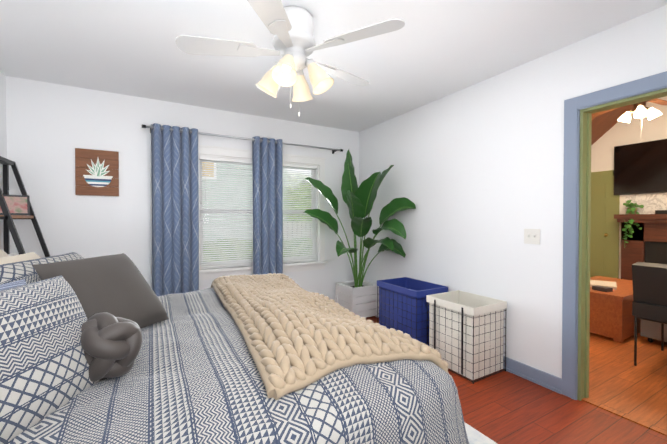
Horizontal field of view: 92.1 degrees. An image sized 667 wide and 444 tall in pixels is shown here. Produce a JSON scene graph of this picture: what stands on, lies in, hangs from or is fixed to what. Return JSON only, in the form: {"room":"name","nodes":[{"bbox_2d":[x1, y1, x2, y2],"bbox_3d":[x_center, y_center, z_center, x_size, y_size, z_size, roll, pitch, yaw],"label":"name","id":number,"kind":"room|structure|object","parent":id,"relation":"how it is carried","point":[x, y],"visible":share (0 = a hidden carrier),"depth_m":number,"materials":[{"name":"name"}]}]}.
{"room":"bedroom","nodes":[
{"label":"bedroom","id":0,"kind":"room"},
{"bbox_2d":[0,71,6,250],"bbox_3d":[-1.754,0.009,0.850,0.090,2.440,4.260,0,1,-30],"label":"wall","id":1,"kind":"structure","parent":0,"point":[3,142],"depth_m":2.64,"materials":[{"name":"white paint"}]},
{"bbox_2d":[6,76,358,300],"bbox_3d":[-1.226,-0.025,3.650,3.770,2.440,0.090,0,1,-30],"label":"wall","id":2,"kind":"structure","parent":0,"point":[50,127],"depth_m":3.10,"materials":[{"name":"white paint"}]},
{"bbox_2d":[75,148,118,195],"bbox_3d":[-2.215,-0.462,3.017,0.330,0.428,0.024,0,1,-30],"label":"artwork","id":3,"kind":"object","parent":2,"relation":"attached to","point":[97,171],"visible":1,"depth_m":3.01,"materials":[{"name":"brown wood"}]},
{"bbox_2d":[142,123,342,295],"bbox_3d":[-0.884,0.097,3.707,2.270,2.135,0.147,0,1,-30],"label":"curtains","id":4,"kind":"object","parent":2,"relation":"attached to","point":[175,206],"visible":0.77,"depth_m":3.30,"materials":[{"name":"blue fabric"}]},
{"bbox_2d":[198,145,327,279],"bbox_3d":[-0.841,-0.104,3.852,1.670,1.455,0.165,0,1,-30],"label":"window","id":5,"kind":"structure","parent":2,"relation":"in","point":[206,273],"depth_m":3.93,"materials":[{"name":"white paint"}]},
{"bbox_2d":[199,156,316,267],"bbox_3d":[-0.836,-0.114,3.843,1.422,1.214,0.053,0,1,-30],"label":"window blinds","id":6,"kind":"object","parent":5,"relation":"attached to","point":[233,237],"visible":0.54,"depth_m":3.71,"materials":[{"name":"white paint"}]},
{"bbox_2d":[0,0,666,131],"bbox_3d":[-0.214,-1.262,1.760,3.680,0.080,4.350,0,1,-30],"label":"ceiling","id":7,"kind":"structure","parent":0,"point":[430,51],"depth_m":2.25,"materials":[{"name":"white paint"}]},
{"bbox_2d":[175,0,404,116],"bbox_3d":[-0.249,-0.924,1.965,1.271,0.600,1.234,0,1,-30],"label":"fan","id":8,"kind":"object","parent":7,"relation":"hanging from","point":[291,28],"visible":1,"depth_m":1.83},
{"bbox_2d":[359,5,666,377],"bbox_3d":[1.596,-0.940,2.393,0.090,4.300,4.860,0,1,-30],"label":"wall","id":9,"kind":"structure","parent":0,"point":[474,174],"depth_m":2.65,"materials":[{"name":"white paint"}]},
{"bbox_2d":[524,229,539,244],"bbox_3d":[1.508,0.110,2.448,0.020,0.116,0.116,0,1,-30],"label":"light switch","id":10,"kind":"object","parent":9,"relation":"attached to","point":[531,236],"visible":1,"depth_m":2.44,"materials":[{"name":"white plastic"}]},
{"bbox_2d":[503,356,561,393],"bbox_3d":[0.987,1.149,3.372,0.028,0.100,2.540,0,1,-30],"label":"baseboard","id":11,"kind":"structure","parent":9,"relation":"attached to","point":[540,377],"depth_m":2.41,"materials":[{"name":"blue"}]},
{"bbox_2d":[562,71,666,400],"bbox_3d":[1.909,0.187,1.848,0.136,2.060,1.000,0,1,-30],"label":"door frame","id":12,"kind":"structure","parent":9,"relation":"attached to","point":[579,111],"depth_m":2.19,"materials":[{"name":"blue wood"}]},
{"bbox_2d":[366,316,666,443],"bbox_3d":[1.869,1.248,2.626,8.130,0.080,4.950,0,1,-30],"label":"floor","id":13,"kind":"structure","parent":0,"point":[504,407],"depth_m":2.16,"materials":[{"name":"brown wood"}]},
{"bbox_2d":[0,156,49,256],"bbox_3d":[-2.305,0.359,2.508,0.539,1.707,0.568,0,1,-30],"label":"ladder shelf","id":14,"kind":"object","parent":13,"relation":"on","point":[12,207],"visible":0.15,"depth_m":2.49,"materials":[{"name":"black metal"}]},
{"bbox_2d":[303,150,415,317],"bbox_3d":[0.204,0.155,3.656,1.038,2.081,1.067,0,1,-30],"label":"potted plant","id":15,"kind":"object","parent":13,"relation":"on","point":[357,295],"visible":1,"depth_m":3.82,"materials":[{"name":"green plant"}]},
{"bbox_2d":[377,277,447,345],"bbox_3d":[0.786,0.912,3.266,0.412,0.576,0.592,0,1,-30],"label":"hamper","id":16,"kind":"object","parent":13,"relation":"on","point":[402,307],"visible":0.67,"depth_m":3.11,"materials":[{"name":"blue"}]},
{"bbox_2d":[426,290,506,383],"bbox_3d":[1.105,0.924,2.700,0.415,0.566,0.472,0,1,-30],"label":"hamper","id":17,"kind":"object","parent":13,"relation":"on","point":[466,336],"visible":0.94,"depth_m":2.54,"materials":[{"name":"beige fabric"}]},
{"bbox_2d":[464,422,496,443],"bbox_3d":[-0.053,1.221,1.093,2.295,0.011,2.500,0,1,-30],"label":"rug","id":18,"kind":"object","parent":13,"relation":"on","point":[474,436],"depth_m":1.80,"materials":[{"name":"white fabric"}]},
{"bbox_2d":[0,249,468,443],"bbox_3d":[-0.863,0.686,1.624,2.205,1.043,2.267,0,1,-30],"label":"bed","id":19,"kind":"object","parent":18,"relation":"on","point":[111,349],"visible":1,"depth_m":1.08,"materials":[{"name":"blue fabric"}]},
{"bbox_2d":[0,279,25,290],"bbox_3d":[-1.086,0.414,0.843,0.590,0.381,0.782,0,1,-30],"label":"pillow","id":20,"kind":"object","parent":19,"relation":"on","point":[15,284],"depth_m":1.14,"materials":[{"name":"fabric"}]},
{"bbox_2d":[32,253,168,328],"bbox_3d":[-1.092,0.356,1.563,0.528,0.363,0.540,0,1,-30],"label":"pillow","id":21,"kind":"object","parent":19,"relation":"on","point":[114,285],"depth_m":1.52,"materials":[{"name":"grey fabric"}]},
{"bbox_2d":[80,312,141,381],"bbox_3d":[-0.809,0.440,1.137,0.229,0.238,0.234,0,1,-30],"label":"pillow","id":22,"kind":"object","parent":19,"relation":"on","point":[110,345],"depth_m":1.09,"materials":[{"name":"grey fabric"}]},
{"bbox_2d":[590,276,640,342],"bbox_3d":[3.193,0.942,3.734,1.174,0.505,0.664,0,1,-30],"label":"ottoman","id":23,"kind":"object","parent":13,"relation":"on","point":[611,300],"visible":0.54,"depth_m":3.30,"materials":[{"name":"brown leather"}]},
{"bbox_2d":[582,398,666,435],"bbox_3d":[1.907,1.213,1.859,0.060,0.008,0.820,0,1,-30],"label":"threshold","id":24,"kind":"object","parent":13,"relation":"on","point":[655,428],"depth_m":1.99,"materials":[{"name":"brown wood"}]},
{"bbox_2d":[614,193,666,279],"bbox_3d":[5.130,0.377,4.366,0.550,1.620,2.100,0,1,-30],"label":"fireplace","id":25,"kind":"object","parent":13,"relation":"on","point":[643,219],"visible":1,"depth_m":5.07,"materials":[{"name":"brown wood"}]},
{"bbox_2d":[632,262,666,365],"bbox_3d":[2.970,0.775,2.537,0.678,0.867,0.740,0,1,-30],"label":"chair","id":26,"kind":"object","parent":13,"relation":"on","point":[649,301],"visible":1,"depth_m":2.62,"materials":[{"name":"black"}]},
{"bbox_2d":[640,319,666,341],"bbox_3d":[3.560,0.997,3.138,0.720,0.410,0.660,0,1,-30],"label":"ottoman","id":27,"kind":"object","parent":13,"relation":"on","point":[651,330],"visible":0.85,"depth_m":3.17,"materials":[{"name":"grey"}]},
{"bbox_2d":[591,105,632,144],"bbox_3d":[3.561,-1.735,3.337,4.290,2.138,4.760,0,1,-30],"label":"ceiling","id":28,"kind":"structure","parent":0,"point":[603,124],"depth_m":5.30,"materials":[{"name":"brown wood"}]},
{"bbox_2d":[592,99,666,142],"bbox_3d":[3.377,-1.233,3.497,1.245,0.740,1.251,0,1,-30],"label":"ceiling fan","id":29,"kind":"object","parent":28,"relation":"hanging from","point":[640,110],"visible":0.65,"depth_m":3.49,"materials":[{"name":"brown metal"}]},
{"bbox_2d":[591,96,666,278],"bbox_3d":[5.458,-0.964,4.421,0.090,4.300,4.580,0,1,-30],"label":"wall","id":30,"kind":"structure","parent":0,"point":[635,130],"depth_m":5.38,"materials":[{"name":"white paint"}]},
{"bbox_2d":[590,170,619,278],"bbox_3d":[4.572,0.140,5.817,0.088,2.060,0.920,0,1,-30],"label":"room door","id":31,"kind":"structure","parent":30,"relation":"attached to","point":[604,241],"depth_m":5.60,"materials":[{"name":"green wood"}]},
{"bbox_2d":[614,139,666,194],"bbox_3d":[5.140,-0.859,4.828,0.062,0.820,1.460,0,1,-30],"label":"screen","id":32,"kind":"object","parent":30,"relation":"attached to","point":[640,168],"visible":0.93,"depth_m":5.14,"materials":[{"name":"black glass"}]},
{"label":"outside","id":33,"kind":"structure","parent":0,"visible":0},
{"bbox_2d":[202,162,311,261],"bbox_3d":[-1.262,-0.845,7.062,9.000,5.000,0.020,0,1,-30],"label":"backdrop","id":34,"kind":"structure","parent":33,"point":[250,206],"depth_m":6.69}
]}

